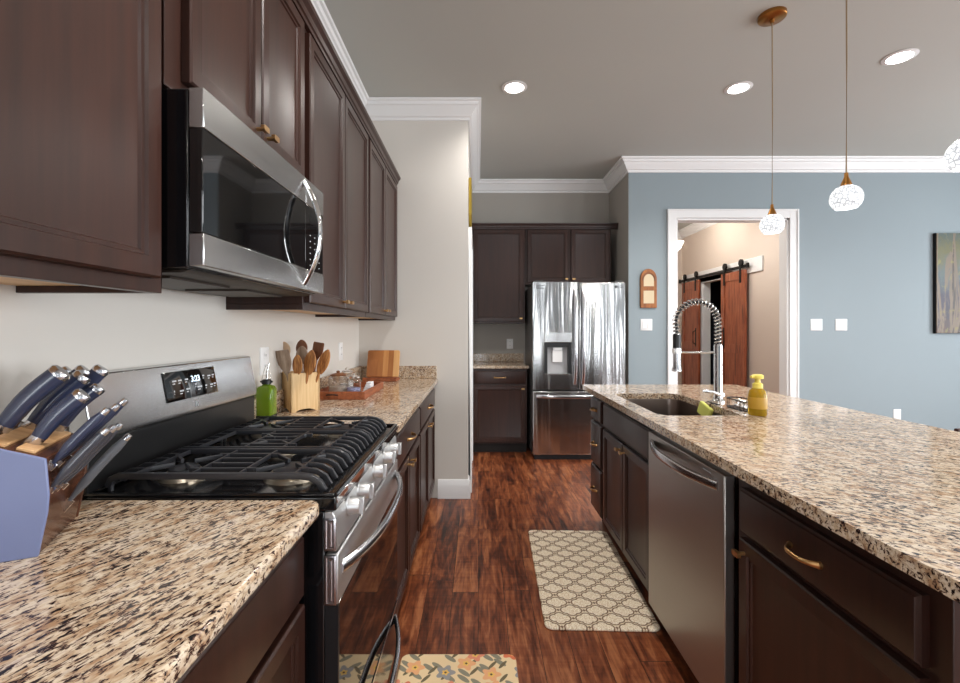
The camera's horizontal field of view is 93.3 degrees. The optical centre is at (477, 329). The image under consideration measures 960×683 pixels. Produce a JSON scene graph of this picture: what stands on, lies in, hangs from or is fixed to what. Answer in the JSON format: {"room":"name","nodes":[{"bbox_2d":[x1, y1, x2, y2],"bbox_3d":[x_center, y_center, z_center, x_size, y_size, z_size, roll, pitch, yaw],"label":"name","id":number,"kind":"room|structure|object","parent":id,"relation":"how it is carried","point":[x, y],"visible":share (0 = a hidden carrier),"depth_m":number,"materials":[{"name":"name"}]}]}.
{"room":"kitchen","nodes":[
{"label":"kitchen","id":0,"kind":"room"},
{"bbox_2d":[0,284,358,499],"bbox_3d":[-0.980,-0.226,0.060,0.120,3.048,7.120,0,0,0],"label":"wall","id":1,"kind":"structure","parent":0,"point":[39,331],"depth_m":1.24,"materials":[{"name":"beige paint"}]},
{"bbox_2d":[0,0,161,292],"bbox_3d":[-0.769,-0.598,0.484,0.303,1.048,0.868,0,0,0],"label":"upper cabinet","id":2,"kind":"object","parent":1,"relation":"attached to","point":[81,80],"visible":1,"depth_m":0.73,"materials":[{"name":"brown wood"}]},
{"bbox_2d":[292,0,400,185],"bbox_3d":[-0.625,-1.145,1.775,0.055,0.060,3.450,0,0,0],"label":"crown molding","id":3,"kind":"structure","parent":2,"relation":"attached to","point":[314,26],"depth_m":2.02,"materials":[{"name":"brown wood"}]},
{"bbox_2d":[162,0,304,176],"bbox_3d":[-0.755,-0.812,1.285,0.331,0.620,0.726,0,0,0],"label":"upper cabinet","id":4,"kind":"object","parent":1,"relation":"attached to","point":[249,55],"visible":0.47,"depth_m":1.23,"materials":[{"name":"brown wood"}]},
{"bbox_2d":[162,88,322,296],"bbox_3d":[-0.710,-0.305,1.285,0.419,0.382,0.720,0,0,0],"label":"microwave","id":5,"kind":"object","parent":4,"relation":"attached to","point":[239,220],"visible":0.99,"depth_m":1.05,"materials":[{"name":"silver metal"}]},
{"bbox_2d":[260,347,268,375],"bbox_3d":[-0.916,0.133,1.945,0.009,0.118,0.075,0,0,0],"label":"wall outlet","id":6,"kind":"object","parent":1,"relation":"attached to","point":[264,351],"visible":0.94,"depth_m":1.94,"materials":[{"name":"white plastic"}]},
{"bbox_2d":[226,29,367,316],"bbox_3d":[-0.755,-0.598,2.115,0.331,1.048,0.926,0,0,0],"label":"upper cabinet","id":7,"kind":"object","parent":1,"relation":"attached to","point":[336,140],"visible":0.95,"depth_m":1.99,"materials":[{"name":"brown wood"}]},
{"bbox_2d":[254,366,360,418],"bbox_3d":[-0.910,0.325,2.634,0.020,0.097,1.732,0,0,0],"label":"backsplash","id":8,"kind":"structure","parent":1,"relation":"attached to","point":[324,381],"depth_m":2.10,"materials":[{"name":"stone"}]},
{"bbox_2d":[339,342,342,360],"bbox_3d":[-0.916,0.143,3.030,0.009,0.118,0.075,0,0,0],"label":"wall outlet","id":9,"kind":"object","parent":1,"relation":"attached to","point":[341,343],"visible":1,"depth_m":3.02,"materials":[{"name":"white plastic"}]},
{"bbox_2d":[348,139,396,319],"bbox_3d":[-0.755,-0.598,3.040,0.331,1.048,0.920,0,0,0],"label":"upper cabinet","id":10,"kind":"object","parent":1,"relation":"attached to","point":[382,190],"visible":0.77,"depth_m":2.93,"materials":[{"name":"brown wood"}]},
{"bbox_2d":[359,121,467,497],"bbox_3d":[-0.498,-0.226,3.560,0.843,3.048,0.120,0,0,0],"label":"wall","id":11,"kind":"structure","parent":0,"point":[430,158],"depth_m":3.50,"materials":[{"name":"beige paint"}]},
{"bbox_2d":[361,366,436,378],"bbox_3d":[-0.609,0.325,3.490,0.582,0.097,0.020,0,0,0],"label":"backsplash","id":12,"kind":"structure","parent":11,"relation":"attached to","point":[405,372],"depth_m":3.48,"materials":[{"name":"stone"}]},
{"bbox_2d":[438,475,470,498],"bbox_3d":[-0.184,1.226,3.541,0.251,0.145,0.118,0,0,0],"label":"baseboard","id":13,"kind":"structure","parent":11,"relation":"attached to","point":[447,488],"depth_m":3.48,"materials":[{"name":"white wood"}]},
{"bbox_2d":[468,131,470,226],"bbox_3d":[-0.137,-0.226,4.540,0.120,3.048,1.840,0,0,0],"label":"wall","id":14,"kind":"structure","parent":0,"point":[469,173],"depth_m":3.67,"materials":[{"name":"beige paint"}]},
{"bbox_2d":[468,177,471,226],"bbox_3d":[-0.064,-1.020,3.740,0.025,0.380,0.302,0,0,0],"label":"wall frame","id":15,"kind":"object","parent":14,"relation":"attached to","point":[470,178],"visible":0.93,"depth_m":3.60,"materials":[{"name":"gold metal"}]},
{"bbox_2d":[468,227,472,492],"bbox_3d":[-0.065,0.236,4.060,0.031,2.123,0.906,0,0,0],"label":"trim","id":16,"kind":"structure","parent":14,"relation":"attached to","point":[470,239],"depth_m":3.61,"materials":[{"name":"white wood"}]},
{"bbox_2d":[472,193,608,362],"bbox_3d":[0.794,-0.226,5.400,1.742,3.048,0.120,0,0,0],"label":"wall","id":17,"kind":"structure","parent":0,"point":[486,207],"depth_m":5.34,"materials":[{"name":"grey paint"}]},
{"bbox_2d":[472,229,524,323],"bbox_3d":[0.225,-0.598,5.149,0.590,1.048,0.379,0,0,0],"label":"upper cabinet","id":18,"kind":"object","parent":17,"relation":"attached to","point":[498,254],"visible":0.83,"depth_m":5.00,"materials":[{"name":"brown wood"}]},
{"bbox_2d":[473,353,523,361],"bbox_3d":[0.230,0.325,5.329,0.611,0.097,0.020,0,0,0],"label":"backsplash","id":19,"kind":"structure","parent":17,"relation":"attached to","point":[477,357],"depth_m":5.32,"materials":[{"name":"stone"}]},
{"bbox_2d":[507,339,512,348],"bbox_3d":[0.375,0.163,5.336,0.075,0.118,0.009,0,0,0],"label":"wall outlet","id":20,"kind":"object","parent":17,"relation":"attached to","point":[509,341],"visible":1,"depth_m":5.33,"materials":[{"name":"white plastic"}]},
{"bbox_2d":[525,229,610,286],"bbox_3d":[0.997,-0.812,5.149,0.947,0.620,0.379,0,0,0],"label":"upper cabinet","id":21,"kind":"object","parent":17,"relation":"attached to","point":[551,255],"visible":0.8,"depth_m":5.00,"materials":[{"name":"brown wood"}]},
{"bbox_2d":[472,223,617,228],"bbox_3d":[0.734,-1.145,4.995,1.612,0.060,0.055,0,0,0],"label":"crown molding","id":22,"kind":"structure","parent":21,"relation":"attached to","point":[474,225],"depth_m":4.98,"materials":[{"name":"brown wood"}]},
{"bbox_2d":[387,443,698,682],"bbox_3d":[2.750,1.328,2.350,7.700,0.060,11.900,0,0,0],"label":"floor","id":23,"kind":"structure","parent":0,"point":[471,587],"depth_m":2.28,"materials":[{"name":"brown wood"}]},
{"bbox_2d":[69,355,402,682],"bbox_3d":[-0.580,0.698,1.384,0.663,1.200,0.762,0,0,0],"label":"gas range","id":24,"kind":"object","parent":23,"relation":"on","point":[194,430],"visible":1,"depth_m":1.19,"materials":[{"name":"silver metal"}]},
{"bbox_2d":[85,424,396,510],"bbox_3d":[-0.596,0.384,1.385,0.566,0.040,0.760,0,0,0],"label":"cooktop","id":25,"kind":"object","parent":24,"relation":"in","point":[336,490],"depth_m":1.09,"materials":[{"name":"black metal"}]},
{"bbox_2d":[176,536,304,682],"bbox_3d":[-0.634,0.853,0.708,0.529,0.891,0.573,0,0,0],"label":"base cabinet","id":26,"kind":"object","parent":23,"relation":"on","point":[264,640],"visible":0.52,"depth_m":0.80,"materials":[{"name":"brown wood"}]},
{"bbox_2d":[0,500,318,682],"bbox_3d":[-0.631,0.341,0.625,0.578,0.129,0.750,0,0,0],"label":"countertop","id":27,"kind":"structure","parent":26,"relation":"on","point":[129,591],"depth_m":0.66,"materials":[{"name":"stone"}]},
{"bbox_2d":[0,421,86,562],"bbox_3d":[-0.833,0.265,0.792,0.186,0.215,0.181,0,0,-25],"label":"knife block","id":28,"kind":"object","parent":27,"relation":"on","point":[32,516],"visible":0.66,"depth_m":0.74,"materials":[{"name":"brown wood"}]},
{"bbox_2d":[0,365,69,434],"bbox_3d":[-0.812,0.158,0.783,0.164,0.190,0.026,0,0,-25],"label":"kitchen knife","id":29,"kind":"object","parent":28,"relation":"in","point":[54,376],"visible":1,"depth_m":0.79,"materials":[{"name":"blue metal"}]},
{"bbox_2d":[19,366,71,422],"bbox_3d":[-0.862,0.158,0.856,0.151,0.176,0.016,0,0,-25],"label":"kitchen knife","id":30,"kind":"object","parent":28,"relation":"in","point":[66,368],"visible":0.09,"depth_m":0.88,"materials":[{"name":"silver metal"}]},
{"bbox_2d":[20,370,90,429],"bbox_3d":[-0.822,0.168,0.844,0.158,0.183,0.024,0,0,-25],"label":"kitchen knife","id":31,"kind":"object","parent":28,"relation":"in","point":[78,379],"visible":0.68,"depth_m":0.85,"materials":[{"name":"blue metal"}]},
{"bbox_2d":[22,389,90,444],"bbox_3d":[-0.762,0.188,0.782,0.145,0.168,0.022,0,0,-25],"label":"kitchen knife","id":32,"kind":"object","parent":28,"relation":"in","point":[69,404],"visible":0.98,"depth_m":0.79,"materials":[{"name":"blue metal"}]},
{"bbox_2d":[54,383,104,431],"bbox_3d":[-0.811,0.188,0.877,0.140,0.167,0.020,0,0,-25],"label":"kitchen knife","id":33,"kind":"object","parent":28,"relation":"in","point":[94,390],"visible":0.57,"depth_m":0.89,"materials":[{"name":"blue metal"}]},
{"bbox_2d":[50,407,110,470],"bbox_3d":[-0.715,0.217,0.772,0.142,0.163,0.012,0,0,-25],"label":"steak knife","id":34,"kind":"object","parent":28,"relation":"in","point":[90,424],"visible":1,"depth_m":0.78,"materials":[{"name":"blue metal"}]},
{"bbox_2d":[51,427,110,492],"bbox_3d":[-0.712,0.254,0.769,0.142,0.168,0.012,0,0,-25],"label":"steak knife","id":35,"kind":"object","parent":28,"relation":"in","point":[93,442],"visible":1,"depth_m":0.78,"materials":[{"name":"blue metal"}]},
{"bbox_2d":[72,365,89,375],"bbox_3d":[-0.841,0.164,0.871,0.155,0.190,0.022,0,0,-25],"label":"kitchen knife","id":36,"kind":"object","parent":28,"relation":"in","point":[84,369],"visible":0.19,"depth_m":0.89,"materials":[{"name":"silver metal"}]},
{"bbox_2d":[57,424,117,491],"bbox_3d":[-0.720,0.256,0.792,0.147,0.172,0.012,0,0,-25],"label":"steak knife","id":37,"kind":"object","parent":28,"relation":"in","point":[113,428],"visible":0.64,"depth_m":0.80,"materials":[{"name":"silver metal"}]},
{"bbox_2d":[58,403,120,467],"bbox_3d":[-0.724,0.216,0.800,0.151,0.165,0.012,0,0,-25],"label":"steak knife","id":38,"kind":"object","parent":28,"relation":"in","point":[114,407],"visible":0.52,"depth_m":0.81,"materials":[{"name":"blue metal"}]},
{"bbox_2d":[63,422,122,489],"bbox_3d":[-0.731,0.260,0.817,0.148,0.176,0.012,0,0,-25],"label":"steak knife","id":39,"kind":"object","parent":28,"relation":"in","point":[119,425],"visible":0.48,"depth_m":0.83,"materials":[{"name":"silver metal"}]},
{"bbox_2d":[81,364,108,389],"bbox_3d":[-0.813,0.172,0.887,0.144,0.206,0.022,0,0,-25],"label":"kitchen knife","id":40,"kind":"object","parent":28,"relation":"in","point":[98,372],"visible":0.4,"depth_m":0.90,"materials":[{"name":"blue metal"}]},
{"bbox_2d":[66,398,128,461],"bbox_3d":[-0.737,0.214,0.832,0.155,0.170,0.012,0,0,-25],"label":"steak knife","id":41,"kind":"object","parent":28,"relation":"in","point":[122,402],"visible":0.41,"depth_m":0.85,"materials":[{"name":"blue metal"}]},
{"bbox_2d":[64,433,131,512],"bbox_3d":[-0.737,0.293,0.841,0.155,0.190,0.012,0,0,-25],"label":"steak knife","id":42,"kind":"object","parent":28,"relation":"in","point":[115,448],"visible":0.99,"depth_m":0.85,"materials":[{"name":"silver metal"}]},
{"bbox_2d":[395,408,419,614],"bbox_3d":[-0.598,0.853,2.188,0.602,0.891,0.823,0,0,0],"label":"base cabinet","id":43,"kind":"object","parent":23,"relation":"on","point":[408,510],"visible":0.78,"depth_m":2.15,"materials":[{"name":"brown wood"}]},
{"bbox_2d":[254,366,437,432],"bbox_3d":[-0.614,0.341,2.634,0.612,0.129,1.732,0,0,0],"label":"countertop","id":44,"kind":"structure","parent":43,"relation":"on","point":[397,401],"depth_m":2.33,"materials":[{"name":"stone"}]},
{"bbox_2d":[256,363,276,421],"bbox_3d":[-0.872,0.255,1.868,0.065,0.236,0.065,0,0,0],"label":"oil bottle","id":45,"kind":"object","parent":44,"relation":"on","point":[266,394],"visible":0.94,"depth_m":1.84,"materials":[{"name":"green glass"}]},
{"bbox_2d":[282,371,319,412],"bbox_3d":[-0.835,0.283,2.130,0.132,0.180,0.132,0,0,-42],"label":"utensil crock","id":46,"kind":"object","parent":44,"relation":"on","point":[298,395],"visible":0.9,"depth_m":2.08,"materials":[{"name":"brown wood"}]},
{"bbox_2d":[275,349,291,380],"bbox_3d":[-0.881,0.218,2.067,0.084,0.261,0.058,0,0,0],"label":"wooden spatula","id":47,"kind":"object","parent":46,"relation":"in","point":[283,357],"visible":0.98,"depth_m":2.05,"materials":[{"name":"brown wood"}]},
{"bbox_2d":[283,342,290,352],"bbox_3d":[-0.908,0.201,2.142,0.101,0.295,0.013,0,0,15],"label":"wooden spoon","id":48,"kind":"object","parent":46,"relation":"in","point":[286,346],"visible":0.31,"depth_m":2.14,"materials":[{"name":"brown wood"}]},
{"bbox_2d":[292,355,301,374],"bbox_3d":[-0.825,0.230,2.062,0.030,0.236,0.059,0,0,-45],"label":"wooden spoon","id":49,"kind":"object","parent":46,"relation":"in","point":[297,362],"visible":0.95,"depth_m":2.05,"materials":[{"name":"wood"}]},
{"bbox_2d":[296,346,307,372],"bbox_3d":[-0.826,0.211,2.122,0.066,0.272,0.018,0,0,11],"label":"wooden spoon","id":50,"kind":"object","parent":46,"relation":"in","point":[302,351],"visible":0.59,"depth_m":2.12,"materials":[{"name":"brown wood"}]},
{"bbox_2d":[296,340,307,372],"bbox_3d":[-0.849,0.197,2.184,0.063,0.301,0.032,0,0,40],"label":"wooden spoon","id":51,"kind":"object","parent":46,"relation":"in","point":[300,342],"visible":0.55,"depth_m":2.18,"materials":[{"name":"brown wood"}]},
{"bbox_2d":[304,350,315,383],"bbox_3d":[-0.781,0.220,2.083,0.084,0.257,0.013,0,0,20],"label":"slotted spoon","id":52,"kind":"object","parent":46,"relation":"in","point":[310,359],"visible":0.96,"depth_m":2.08,"materials":[{"name":"wood"}]},
{"bbox_2d":[312,342,323,371],"bbox_3d":[-0.772,0.202,2.162,0.080,0.293,0.026,0,0,-8],"label":"wooden turner","id":53,"kind":"object","parent":46,"relation":"in","point":[318,347],"visible":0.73,"depth_m":2.16,"materials":[{"name":"brown wood"}]},
{"bbox_2d":[316,349,329,382],"bbox_3d":[-0.747,0.220,2.118,0.118,0.259,0.016,0,0,4],"label":"slotted spoon","id":54,"kind":"object","parent":46,"relation":"in","point":[323,362],"visible":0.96,"depth_m":2.11,"materials":[{"name":"wood"}]},
{"bbox_2d":[320,382,382,399],"bbox_3d":[-0.745,0.351,2.652,0.280,0.042,0.495,0,0,0],"label":"serving tray","id":55,"kind":"object","parent":44,"relation":"on","point":[325,394],"visible":0.62,"depth_m":2.42,"materials":[{"name":"brown wood"}]},
{"bbox_2d":[329,370,347,391],"bbox_3d":[-0.790,0.295,2.560,0.104,0.135,0.104,0,0,0],"label":"glass jar","id":56,"kind":"object","parent":55,"relation":"on","point":[337,381],"visible":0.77,"depth_m":2.52,"materials":[{"name":"white"}]},
{"bbox_2d":[320,392,364,397],"bbox_3d":[-0.745,0.347,2.426,0.280,0.034,0.012,0,0,0],"label":"tray","id":57,"kind":"object","parent":55,"relation":"attached to","point":[322,394],"depth_m":2.42,"materials":[{"name":"brown wood"}]},
{"bbox_2d":[340,368,352,376],"bbox_3d":[-0.800,0.295,2.760,0.084,0.135,0.084,0,0,0],"label":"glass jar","id":58,"kind":"object","parent":55,"relation":"on","point":[348,372],"visible":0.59,"depth_m":2.73,"materials":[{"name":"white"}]},
{"bbox_2d":[346,373,360,391],"bbox_3d":[-0.695,0.300,2.530,0.080,0.125,0.080,0,0,0],"label":"glass jar","id":59,"kind":"object","parent":55,"relation":"on","point":[353,383],"visible":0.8,"depth_m":2.50,"materials":[{"name":"white"}]},
{"bbox_2d":[362,381,373,391],"bbox_3d":[-0.642,0.333,2.650,0.045,0.060,0.100,0,0,0],"label":"folded cloth","id":60,"kind":"object","parent":55,"relation":"on","point":[369,384],"visible":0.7,"depth_m":2.62,"materials":[{"name":"white fabric"}]},
{"bbox_2d":[362,350,399,381],"bbox_3d":[-0.710,0.263,3.349,0.244,0.218,0.177,0,0,0],"label":"cutting board","id":61,"kind":"object","parent":44,"relation":"on","point":[382,365],"visible":1,"depth_m":3.38,"materials":[{"name":"brown wood"}]},
{"bbox_2d":[418,388,434,532],"bbox_3d":[-0.598,0.853,3.050,0.602,0.891,0.898,0,0,0],"label":"base cabinet","id":62,"kind":"object","parent":23,"relation":"on","point":[427,413],"visible":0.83,"depth_m":2.99,"materials":[{"name":"brown wood"}]},
{"bbox_2d":[396,654,518,682],"bbox_3d":[-0.076,1.291,1.398,0.450,0.012,0.800,0,0,0],"label":"kitchen mat","id":63,"kind":"object","parent":23,"relation":"on","point":[413,668],"visible":1,"depth_m":1.72,"materials":[{"name":"fabric"}]},
{"bbox_2d":[473,369,526,451],"bbox_3d":[0.223,0.853,5.025,0.585,0.891,0.629,0,0,0],"label":"base cabinet","id":64,"kind":"object","parent":23,"relation":"on","point":[499,395],"visible":0.91,"depth_m":4.75,"materials":[{"name":"brown wood"}]},
{"bbox_2d":[473,353,528,368],"bbox_3d":[0.230,0.341,5.035,0.611,0.129,0.609,0,0,0],"label":"countertop","id":65,"kind":"structure","parent":64,"relation":"on","point":[480,360],"depth_m":5.32,"materials":[{"name":"stone"}]},
{"bbox_2d":[525,281,624,458],"bbox_3d":[1.005,0.403,4.858,0.920,1.790,0.845,0,0,0],"label":"refrigerator","id":66,"kind":"object","parent":23,"relation":"on","point":[575,331],"visible":0.91,"depth_m":4.50,"materials":[{"name":"grey metal"}]},
{"bbox_2d":[528,530,659,631],"bbox_3d":[0.556,1.291,2.428,0.500,0.012,0.960,0,0,2],"label":"kitchen mat","id":67,"kind":"object","parent":23,"relation":"on","point":[584,583],"visible":1,"depth_m":2.27,"materials":[{"name":"beige fabric"}]},
{"bbox_2d":[590,396,613,538],"bbox_3d":[1.174,0.853,2.940,0.892,0.891,0.278,0,0,0],"label":"base cabinet","id":68,"kind":"object","parent":23,"relation":"on","point":[597,426],"visible":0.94,"depth_m":2.89,"materials":[{"name":"brown wood"}]},
{"bbox_2d":[603,402,654,592],"bbox_3d":[0.977,0.853,2.393,0.487,0.891,0.803,0,0,0],"label":"base cabinet","id":69,"kind":"object","parent":23,"relation":"on","point":[625,438],"visible":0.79,"depth_m":2.34,"materials":[{"name":"brown wood"}]},
{"bbox_2d":[649,431,738,682],"bbox_3d":[1.011,0.864,1.677,0.639,0.868,0.611,0,0,0],"label":"dishwasher","id":70,"kind":"object","parent":23,"relation":"on","point":[694,502],"visible":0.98,"depth_m":1.56,"materials":[{"name":"grey metal"}]},
{"bbox_2d":[738,478,738,682],"bbox_3d":[1.060,0.814,1.665,0.540,0.768,0.580,0,0,0],"label":"tub","id":71,"kind":"object","parent":70,"relation":"in","point":[738,478],"depth_m":1.38,"materials":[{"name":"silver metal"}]},
{"bbox_2d":[731,479,959,682],"bbox_3d":[1.184,0.853,1.913,0.912,0.891,2.335,0,0,0],"label":"base cabinet","id":72,"kind":"object","parent":23,"relation":"on","point":[815,606],"visible":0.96,"depth_m":1.00,"materials":[{"name":"brown wood"}]},
{"bbox_2d":[583,385,959,603],"bbox_3d":[1.236,0.389,1.850,1.048,0.032,2.500,0,0,0],"label":"countertop","id":73,"kind":"structure","parent":72,"relation":"on","point":[889,487],"depth_m":1.27,"materials":[{"name":"stone"}]},
{"bbox_2d":[626,399,723,415],"bbox_3d":[0.980,0.504,2.320,0.400,0.197,0.720,0,0,0],"label":"sink","id":74,"kind":"object","parent":73,"relation":"in","point":[672,407],"visible":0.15,"depth_m":2.66,"materials":[{"name":"grey metal"}]},
{"bbox_2d":[672,298,724,402],"bbox_3d":[1.142,0.104,2.332,0.270,0.538,0.101,0,0,0],"label":"faucet","id":75,"kind":"object","parent":73,"relation":"on","point":[676,350],"visible":1,"depth_m":2.34,"materials":[{"name":"silver metal"}]},
{"bbox_2d":[727,397,747,411],"bbox_3d":[1.238,0.347,2.125,0.081,0.048,0.156,0,0,0],"label":"sponge caddy","id":76,"kind":"object","parent":73,"relation":"on","point":[735,407],"visible":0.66,"depth_m":2.14,"materials":[{"name":"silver metal"}]},
{"bbox_2d":[732,399,747,408],"bbox_3d":[1.237,0.345,2.125,0.038,0.032,0.114,0,0,0],"label":"wire scrubber","id":77,"kind":"object","parent":76,"relation":"in","point":[738,402],"visible":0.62,"depth_m":2.13,"materials":[{"name":"silver metal"}]},
{"bbox_2d":[748,374,767,415],"bbox_3d":[1.227,0.283,1.990,0.078,0.179,0.076,0,0,0],"label":"soap dispenser","id":78,"kind":"object","parent":73,"relation":"on","point":[757,396],"visible":1,"depth_m":1.97,"materials":[{"name":"yellow plastic"}]},
{"bbox_2d":[748,388,766,415],"bbox_3d":[1.228,0.312,1.990,0.074,0.122,0.074,0,0,0],"label":"bottle","id":79,"kind":"object","parent":78,"relation":"attached to","point":[757,397],"depth_m":1.96,"materials":[{"name":"yellow plastic"}]},
{"bbox_3d":[1.166,0.387,2.270,0.043,0.053,0.090,0,0,0],"label":"sponge holder","id":80,"kind":"object","parent":73,"relation":"attached to","visible":0},
{"bbox_2d":[697,401,713,415],"bbox_3d":[1.138,0.405,2.270,0.027,0.089,0.105,0,0,-7],"label":"sponge","id":81,"kind":"object","parent":80,"relation":"in","point":[703,409],"visible":0.77,"depth_m":2.26,"materials":[{"name":"yellow"}]},
{"bbox_2d":[609,177,624,281],"bbox_3d":[1.605,-0.226,5.055,0.120,3.048,0.570,0,0,0],"label":"wall","id":82,"kind":"structure","parent":0,"point":[617,194],"depth_m":4.98,"materials":[{"name":"grey paint"}]},
{"bbox_2d":[324,0,959,229],"bbox_3d":[2.750,-1.790,2.350,7.700,0.080,11.900,0,0,0],"label":"ceiling","id":83,"kind":"structure","parent":0,"point":[606,81],"depth_m":3.06,"materials":[{"name":"paint"}]},
{"bbox_2d":[502,80,526,93],"bbox_3d":[0.262,-1.744,3.262,0.184,0.009,0.184,0,0,0],"label":"recessed light","id":84,"kind":"object","parent":83,"relation":"in","point":[514,86],"visible":1,"depth_m":3.25,"materials":[{"name":"white"}]},
{"bbox_2d":[724,81,752,94],"bbox_3d":[1.880,-1.744,3.270,0.184,0.009,0.184,0,0,0],"label":"recessed light","id":85,"kind":"object","parent":83,"relation":"in","point":[742,86],"visible":1,"depth_m":3.26,"materials":[{"name":"white plastic"}]},
{"bbox_2d":[757,6,786,233],"bbox_3d":[1.634,-1.145,2.517,0.140,1.210,0.140,0,0,0],"label":"pendant light","id":86,"kind":"object","parent":83,"relation":"hanging from","point":[773,223],"visible":1,"depth_m":2.50,"materials":[{"name":"white glass"}]},
{"bbox_2d":[829,0,863,210],"bbox_3d":[1.634,-1.145,2.010,0.140,1.210,0.140,0,0,0],"label":"pendant light","id":87,"kind":"object","parent":83,"relation":"hanging from","point":[848,196],"visible":1,"depth_m":1.99,"materials":[{"name":"white glass"}]},
{"bbox_2d":[881,48,919,65],"bbox_3d":[2.700,-1.744,2.900,0.184,0.009,0.184,0,0,0],"label":"recessed light","id":88,"kind":"object","parent":83,"relation":"in","point":[898,57],"visible":1,"depth_m":2.89,"materials":[{"name":"white"}]},
{"bbox_2d":[944,139,959,171],"bbox_3d":[1.634,-1.145,1.505,0.140,1.210,0.140,0,0,0],"label":"pendant light","id":89,"kind":"object","parent":83,"relation":"hanging from","point":[952,154],"visible":1,"depth_m":1.51,"materials":[{"name":"white glass"}]},
{"bbox_2d":[678,239,681,384],"bbox_3d":[2.583,-0.226,8.090,2.075,3.048,0.120,0,0,0],"label":"wall","id":90,"kind":"structure","parent":0,"point":[680,250],"depth_m":8.03,"materials":[{"name":"paint"}]},
{"bbox_2d":[710,281,720,384],"bbox_3d":[4.420,-0.002,6.890,1.360,2.600,1.820,0,0,0],"label":"wall","id":91,"kind":"structure","parent":0,"point":[715,287],"depth_m":7.70,"materials":[{"name":"black"}]},
{"bbox_2d":[682,223,778,393],"bbox_3d":[3.680,-0.226,6.460,0.120,3.048,3.380,0,0,0],"label":"wall","id":92,"kind":"structure","parent":0,"point":[714,246],"depth_m":5.93,"materials":[{"name":"paint"}]},
{"bbox_2d":[678,223,716,238],"bbox_3d":[2.643,-1.681,6.400,1.955,0.133,3.260,0,0,0],"label":"trim","id":93,"kind":"structure","parent":92,"relation":"attached to","point":[693,228],"depth_m":7.54,"materials":[{"name":"white"}]},
{"bbox_2d":[698,271,732,384],"bbox_3d":[3.666,0.222,6.890,0.148,2.153,1.006,0,0,0],"label":"trim","id":94,"kind":"structure","parent":92,"relation":"attached to","point":[704,287],"depth_m":7.29,"materials":[{"name":"white"}]},
{"bbox_2d":[682,255,763,282],"bbox_3d":[3.610,-0.852,6.870,0.020,0.190,2.260,0,0,0],"label":"board","id":95,"kind":"object","parent":92,"relation":"attached to","point":[756,264],"visible":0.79,"depth_m":6.31,"materials":[{"name":"white wood"}]},
{"bbox_2d":[679,259,748,386],"bbox_3d":[3.542,0.163,6.980,0.116,2.235,2.040,0,0,0],"label":"barn door","id":96,"kind":"structure","parent":95,"relation":"attached to","point":[733,284],"depth_m":6.27,"materials":[{"name":"brown wood"}]},
{"bbox_2d":[682,271,699,384],"bbox_3d":[3.530,0.163,7.570,0.092,2.235,0.580,0,0,0],"label":"barn door","id":97,"kind":"structure","parent":96,"relation":"hanging from","point":[690,316],"depth_m":7.53,"materials":[{"name":"brown wood"}]},
{"bbox_2d":[625,173,959,430],"bbox_3d":[4.022,-0.226,4.710,4.955,3.048,0.120,0,0,0],"label":"wall","id":98,"kind":"structure","parent":0,"point":[869,265],"depth_m":4.65,"materials":[{"name":"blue paint"}]},
{"bbox_2d":[311,0,959,192],"bbox_3d":[2.740,-1.681,0.970,7.320,0.133,8.740,0,0,0],"label":"trim","id":99,"kind":"structure","parent":98,"relation":"attached to","point":[468,109],"depth_m":4.59,"materials":[{"name":"white wood"}]},
{"bbox_2d":[641,319,651,329],"bbox_3d":[1.728,-0.054,4.645,0.118,0.118,0.010,0,0,0],"label":"light switch","id":100,"kind":"object","parent":98,"relation":"attached to","point":[646,324],"visible":1,"depth_m":4.64,"materials":[{"name":"white plastic"}]},
{"bbox_2d":[640,269,656,307],"bbox_3d":[1.745,-0.426,4.636,0.168,0.400,0.027,0,0,0],"label":"wall plaque","id":101,"kind":"object","parent":98,"relation":"attached to","point":[648,278],"visible":1,"depth_m":4.63,"materials":[{"name":"brown wood"}]},
{"bbox_2d":[667,209,798,397],"bbox_3d":[2.610,0.030,4.696,1.346,2.541,0.148,0,0,0],"label":"trim","id":102,"kind":"structure","parent":98,"relation":"attached to","point":[789,237],"depth_m":4.63,"materials":[{"name":"white wood"}]},
{"bbox_2d":[810,319,821,329],"bbox_3d":[3.472,-0.054,4.645,0.118,0.118,0.010,0,0,0],"label":"light switch","id":103,"kind":"object","parent":98,"relation":"attached to","point":[815,324],"visible":1,"depth_m":4.64,"materials":[{"name":"white plastic"}]},
{"bbox_2d":[835,319,846,329],"bbox_3d":[3.727,-0.054,4.645,0.118,0.118,0.010,0,0,0],"label":"light switch","id":104,"kind":"object","parent":98,"relation":"attached to","point":[840,324],"visible":1,"depth_m":4.64,"materials":[{"name":"white plastic"}]},
{"bbox_2d":[893,409,900,419],"bbox_3d":[4.300,0.873,4.646,0.075,0.118,0.009,0,0,0],"label":"wall outlet","id":105,"kind":"object","parent":98,"relation":"attached to","point":[896,412],"visible":0.95,"depth_m":4.64,"materials":[{"name":"white plastic"}]},
{"bbox_2d":[933,233,959,332],"bbox_3d":[5.036,-0.478,4.631,0.736,1.026,0.035,0,0,0],"label":"painting","id":106,"kind":"object","parent":98,"relation":"attached to","point":[946,246],"visible":1,"depth_m":4.61,"materials":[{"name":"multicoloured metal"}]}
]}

